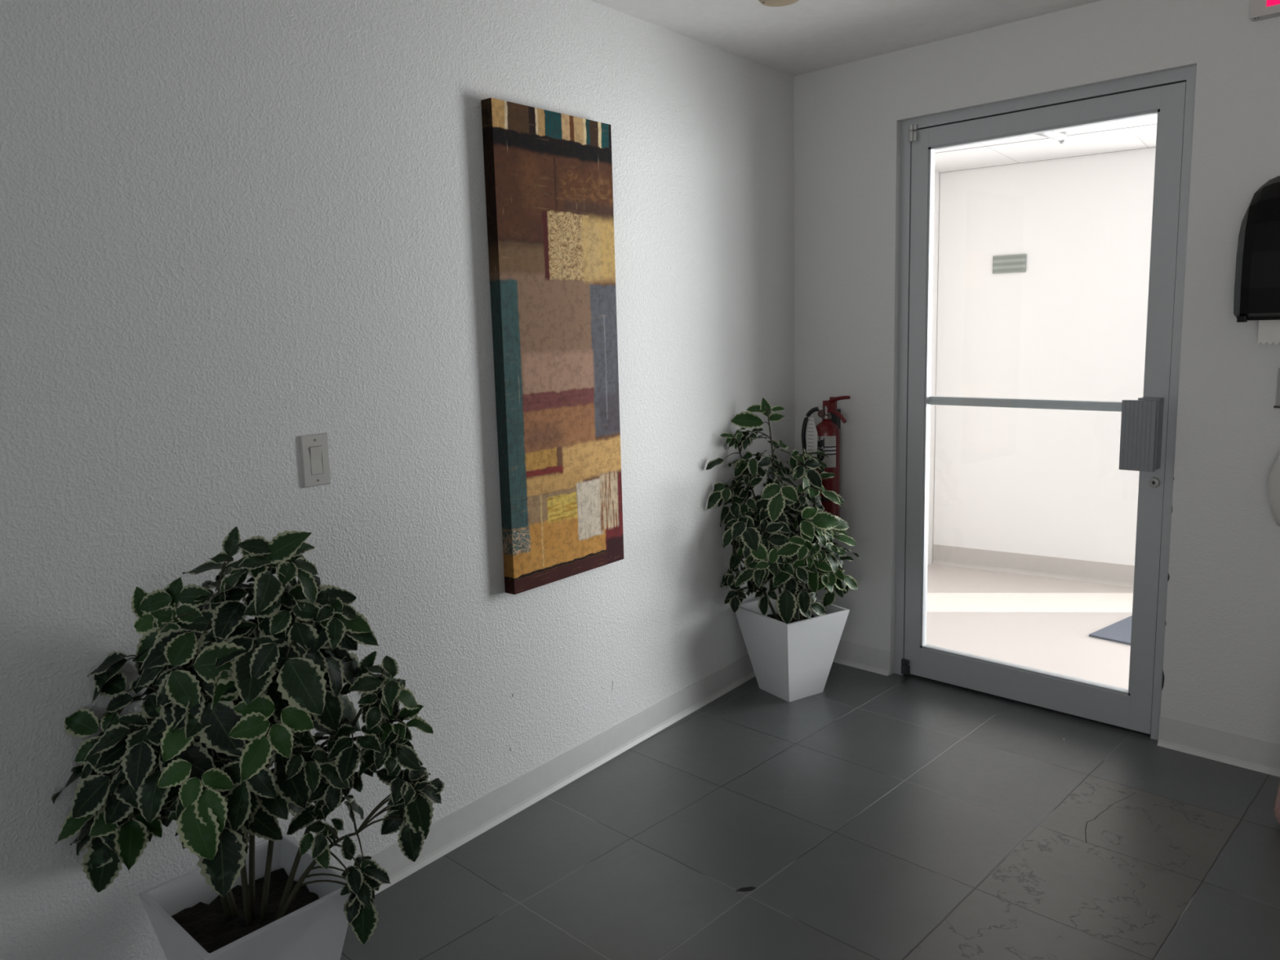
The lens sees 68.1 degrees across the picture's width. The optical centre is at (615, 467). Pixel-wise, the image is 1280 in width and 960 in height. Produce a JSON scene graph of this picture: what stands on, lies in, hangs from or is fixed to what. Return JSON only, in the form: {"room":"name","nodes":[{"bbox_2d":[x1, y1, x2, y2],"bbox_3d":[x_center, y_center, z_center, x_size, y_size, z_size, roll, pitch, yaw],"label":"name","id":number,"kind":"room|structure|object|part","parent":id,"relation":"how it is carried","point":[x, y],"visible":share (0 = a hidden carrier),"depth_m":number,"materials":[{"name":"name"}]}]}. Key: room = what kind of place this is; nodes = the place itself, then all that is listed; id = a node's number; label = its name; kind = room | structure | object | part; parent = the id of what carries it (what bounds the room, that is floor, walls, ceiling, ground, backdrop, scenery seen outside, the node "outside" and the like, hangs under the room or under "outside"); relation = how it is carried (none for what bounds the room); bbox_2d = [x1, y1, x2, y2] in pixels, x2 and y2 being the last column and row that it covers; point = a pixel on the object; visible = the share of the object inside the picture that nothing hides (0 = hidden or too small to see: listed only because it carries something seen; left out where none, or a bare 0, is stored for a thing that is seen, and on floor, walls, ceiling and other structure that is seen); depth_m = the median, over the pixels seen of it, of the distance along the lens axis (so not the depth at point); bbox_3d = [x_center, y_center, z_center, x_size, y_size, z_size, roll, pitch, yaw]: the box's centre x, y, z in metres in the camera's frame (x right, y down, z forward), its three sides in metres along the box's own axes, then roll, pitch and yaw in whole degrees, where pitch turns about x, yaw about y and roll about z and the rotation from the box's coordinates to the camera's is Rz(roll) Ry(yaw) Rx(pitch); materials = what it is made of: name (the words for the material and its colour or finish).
{"room":"office lobby","nodes":[
{"label":"office lobby","id":0,"kind":"room"},
{"bbox_2d":[0,0,795,959],"bbox_3d":[-1.021,-0.030,1.957,0.121,2.415,5.740,5,11,39],"label":"wall","id":1,"kind":"structure","parent":0,"point":[232,232],"depth_m":2.28,"materials":[{"name":"paint"}]},
{"bbox_2d":[298,432,330,488],"bbox_3d":[-0.709,-0.018,2.238,0.010,0.123,0.073,5,11,39],"label":"light switch","id":2,"kind":"object","parent":1,"relation":"attached to","point":[314,455],"visible":1,"depth_m":2.23,"materials":[{"name":"white plastic"}]},
{"bbox_2d":[342,654,755,894],"bbox_3d":[-0.852,1.102,2.183,0.017,0.100,5.200,5,11,39],"label":"baseboard","id":3,"kind":"structure","parent":1,"relation":"attached to","point":[464,824],"depth_m":2.98,"materials":[{"name":"plastic"}]},
{"bbox_2d":[480,97,623,594],"bbox_3d":[-0.169,-0.346,2.837,0.040,1.372,0.503,5,11,39],"label":"painting","id":4,"kind":"object","parent":1,"relation":"attached to","point":[548,184],"visible":1,"depth_m":2.79,"materials":[{"name":"fabric"}]},
{"bbox_2d":[340,563,1279,959],"bbox_3d":[1.010,0.974,3.344,8.500,0.101,9.900,7,12,44],"label":"floor","id":5,"kind":"structure","parent":0,"point":[869,815],"depth_m":2.64,"materials":[{"name":"tile"}]},
{"bbox_2d":[51,526,444,959],"bbox_3d":[-0.719,0.652,1.882,0.663,1.069,0.421,2,9,22],"label":"potted plant","id":6,"kind":"object","parent":5,"relation":"on","point":[237,699],"visible":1,"depth_m":1.82,"materials":[{"name":"green plant"}]},
{"bbox_3d":[-0.896,0.609,1.883,0.206,0.647,0.157,-7,10,-32],"label":"stem","id":7,"kind":"part","parent":6,"relation":"part of","materials":[{"name":"green plant"}]},
{"bbox_3d":[-0.863,0.693,1.849,0.282,0.490,0.149,2,9,24],"label":"stem","id":8,"kind":"part","parent":6,"relation":"part of","materials":[{"name":"green plant"}]},
{"bbox_3d":[-0.763,0.558,1.838,0.118,0.753,0.222,-7,10,-30],"label":"stem","id":9,"kind":"part","parent":6,"relation":"part of","materials":[{"name":"green plant"}]},
{"bbox_3d":[-0.715,0.534,1.896,0.179,0.780,0.117,4,10,32],"label":"stem","id":10,"kind":"part","parent":6,"relation":"part of","materials":[{"name":"green plant"}]},
{"bbox_3d":[-0.625,0.594,1.860,0.163,0.669,0.187,6,11,43],"label":"stem","id":11,"kind":"part","parent":6,"relation":"part of","materials":[{"name":"green plant"}]},
{"bbox_3d":[-0.558,0.664,1.889,0.282,0.518,0.094,-4,9,-16],"label":"stem","id":12,"kind":"part","parent":6,"relation":"part of","materials":[{"name":"green plant"}]},
{"bbox_3d":[-0.544,0.783,1.890,0.299,0.284,0.057,-3,9,-9],"label":"stem","id":13,"kind":"part","parent":6,"relation":"part of","materials":[{"name":"green plant"}]},
{"bbox_2d":[705,397,860,702],"bbox_3d":[0.635,0.315,3.607,0.544,1.149,0.444,-7,10,-31],"label":"potted plant","id":14,"kind":"object","parent":5,"relation":"on","point":[792,637],"visible":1,"depth_m":3.58,"materials":[{"name":"green plant"}]},
{"bbox_3d":[0.532,0.253,3.614,0.171,0.761,0.241,4,10,35],"label":"stem","id":15,"kind":"part","parent":14,"relation":"part of","materials":[{"name":"green plant"}]},
{"bbox_3d":[0.528,0.420,3.555,0.199,0.450,0.276,-1,8,5],"label":"stem","id":16,"kind":"part","parent":14,"relation":"part of","materials":[{"name":"green plant"}]},
{"bbox_3d":[0.619,0.205,3.604,0.124,0.851,0.286,-4,9,-15],"label":"stem","id":17,"kind":"part","parent":14,"relation":"part of","materials":[{"name":"green plant"}]},
{"bbox_3d":[0.702,0.286,3.620,0.212,0.680,0.129,-7,10,-31],"label":"stem","id":18,"kind":"part","parent":14,"relation":"part of","materials":[{"name":"green plant"}]},
{"bbox_3d":[0.731,0.402,3.570,0.307,0.465,0.161,-10,11,-43],"label":"stem","id":19,"kind":"part","parent":14,"relation":"part of","materials":[{"name":"green plant"}]},
{"bbox_2d":[1088,615,1132,644],"bbox_3d":[2.857,0.776,3.924,1.500,0.010,0.620,7,12,44],"label":"entrance mat","id":20,"kind":"object","parent":5,"relation":"on","point":[1120,632],"visible":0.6,"depth_m":4.25,"materials":[{"name":"grey fabric"}]},
{"bbox_2d":[1273,779,1279,822],"bbox_3d":[1.880,0.765,2.588,0.120,0.480,0.120,7,12,44],"label":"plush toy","id":21,"kind":"object","parent":5,"relation":"on","point":[1277,811],"visible":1,"depth_m":2.63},
{"bbox_2d":[590,0,1101,76],"bbox_3d":[0.071,-1.152,0.714,4.100,0.100,5.630,7,12,44],"label":"ceiling","id":22,"kind":"structure","parent":0,"point":[802,37],"depth_m":3.15,"materials":[{"name":"paint"}]},
{"bbox_2d":[758,0,799,6],"bbox_3d":[0.490,-1.409,2.828,0.142,0.034,0.142,7,12,44],"label":"smoke detector","id":23,"kind":"object","parent":22,"relation":"attached to","point":[766,2],"visible":1,"depth_m":2.84,"materials":[{"name":"beige plastic"}]},
{"bbox_2d":[927,172,940,564],"bbox_3d":[1.261,-0.510,4.741,0.340,2.412,1.820,7,12,44],"label":"wall","id":24,"kind":"structure","parent":0,"point":[937,175],"depth_m":5.41,"materials":[{"name":"paint"}]},
{"bbox_2d":[794,0,1279,744],"bbox_3d":[2.114,-0.244,2.751,3.700,2.415,0.131,7,12,44],"label":"wall","id":25,"kind":"structure","parent":0,"point":[1221,669],"depth_m":3.05,"materials":[{"name":"paint"}]},
{"bbox_2d":[801,395,850,517],"bbox_3d":[0.850,-0.032,3.823,0.161,0.524,0.168,-3,8,-7],"label":"fire extinguisher","id":26,"kind":"object","parent":25,"relation":"attached to","point":[824,437],"visible":0.73,"depth_m":3.81,"materials":[{"name":"red metal"}]},
{"bbox_3d":[0.880,-0.263,3.771,0.024,0.054,0.130,-8,11,-37],"label":"lever","id":27,"kind":"part","parent":26,"relation":"part of","materials":[{"name":"red metal"}]},
{"bbox_3d":[0.882,-0.230,3.770,0.025,0.101,0.103,-7,10,-30],"label":"carry handle","id":28,"kind":"part","parent":26,"relation":"part of","materials":[{"name":"red metal"}]},
{"bbox_2d":[832,640,889,675],"bbox_3d":[0.948,0.778,4.003,0.450,0.100,0.014,7,12,44],"label":"baseboard","id":29,"kind":"structure","parent":25,"relation":"attached to","point":[870,659],"depth_m":3.93,"materials":[{"name":"plastic"}]},
{"bbox_2d":[893,65,1196,740],"bbox_3d":[1.550,-0.208,3.471,0.985,2.168,0.414,7,12,44],"label":"door","id":30,"kind":"structure","parent":25,"relation":"in","point":[1148,436],"depth_m":3.27,"materials":[{"name":"metal"}]},
{"bbox_3d":[1.506,0.807,3.542,0.772,0.118,0.045,7,12,44],"label":"rail","id":31,"kind":"part","parent":30,"relation":"part of","materials":[{"name":"metal"}]},
{"bbox_3d":[1.444,-1.192,3.247,0.772,0.068,0.045,7,12,44],"label":"rail","id":32,"kind":"part","parent":30,"relation":"part of","materials":[{"name":"metal"}]},
{"bbox_3d":[1.539,-1.206,3.405,0.276,0.056,0.029,-8,10,-35],"label":"closer arm","id":33,"kind":"part","parent":30,"relation":"part of","materials":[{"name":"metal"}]},
{"bbox_3d":[1.692,-0.104,3.068,0.100,0.228,0.024,7,12,44],"label":"push plate","id":34,"kind":"part","parent":30,"relation":"part of","materials":[{"name":"metal"}]},
{"bbox_2d":[1157,715,1279,777],"bbox_3d":[2.610,0.968,2.366,2.259,0.100,0.014,7,12,44],"label":"baseboard","id":35,"kind":"structure","parent":25,"relation":"attached to","point":[1235,749],"depth_m":3.04,"materials":[{"name":"plastic"}]},
{"bbox_2d":[1233,175,1279,345],"bbox_3d":[1.923,-0.588,2.643,0.300,0.486,0.205,7,12,44],"label":"dispenser","id":36,"kind":"object","parent":25,"relation":"attached to","point":[1257,272],"visible":1,"depth_m":2.65,"materials":[{"name":"black plastic"}]},
{"bbox_2d":[1257,320,1279,345],"bbox_3d":[1.929,-0.388,2.670,0.198,0.082,0.001,7,12,44],"label":"paper towel","id":37,"kind":"object","parent":36,"relation":"hanging from","point":[1268,331],"depth_m":2.72,"materials":[{"name":"white paper"}]},
{"bbox_2d":[1249,0,1279,21],"bbox_3d":[1.939,-1.350,2.602,0.320,0.157,0.050,7,12,44],"label":"exit sign","id":38,"kind":"object","parent":25,"relation":"attached to","point":[1260,10],"visible":1,"depth_m":2.69,"materials":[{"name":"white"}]},
{"bbox_2d":[1267,454,1279,526],"bbox_3d":[1.973,0.026,2.709,0.157,0.309,0.148,-1,8,3],"label":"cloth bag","id":39,"kind":"object","parent":25,"relation":"hanging from","point":[1273,482],"visible":1,"depth_m":2.74,"materials":[{"name":"white fabric"}]},
{"bbox_2d":[1273,368,1279,408],"bbox_3d":[1.986,-0.233,2.765,0.098,0.118,0.034,7,12,44],"label":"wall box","id":40,"kind":"object","parent":25,"relation":"attached to","point":[1277,399],"visible":1,"depth_m":2.79,"materials":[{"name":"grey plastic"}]},
{"bbox_2d":[933,146,1155,565],"bbox_3d":[3.619,-0.457,4.230,4.300,2.312,0.121,4,10,35],"label":"wall","id":41,"kind":"structure","parent":0,"point":[1073,325],"depth_m":5.10,"materials":[{"name":"paint"}]},
{"bbox_2d":[992,253,1026,273],"bbox_3d":[2.127,-1.103,5.122,0.172,0.096,0.012,4,10,35],"label":"air vent","id":42,"kind":"object","parent":41,"relation":"attached to","point":[1006,264],"visible":1,"depth_m":5.12,"materials":[{"name":"white metal"}]},
{"bbox_2d":[932,544,1134,587],"bbox_3d":[2.363,0.545,5.230,1.220,0.115,0.014,4,10,35],"label":"baseboard","id":43,"kind":"structure","parent":41,"relation":"attached to","point":[1098,572],"depth_m":5.25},
{"bbox_2d":[934,114,1157,173],"bbox_3d":[3.098,-1.366,2.852,5.689,0.080,2.478,4,10,35],"label":"ceiling","id":44,"kind":"structure","parent":0,"point":[1140,132],"depth_m":4.56,"materials":[{"name":"paint"}]}
]}

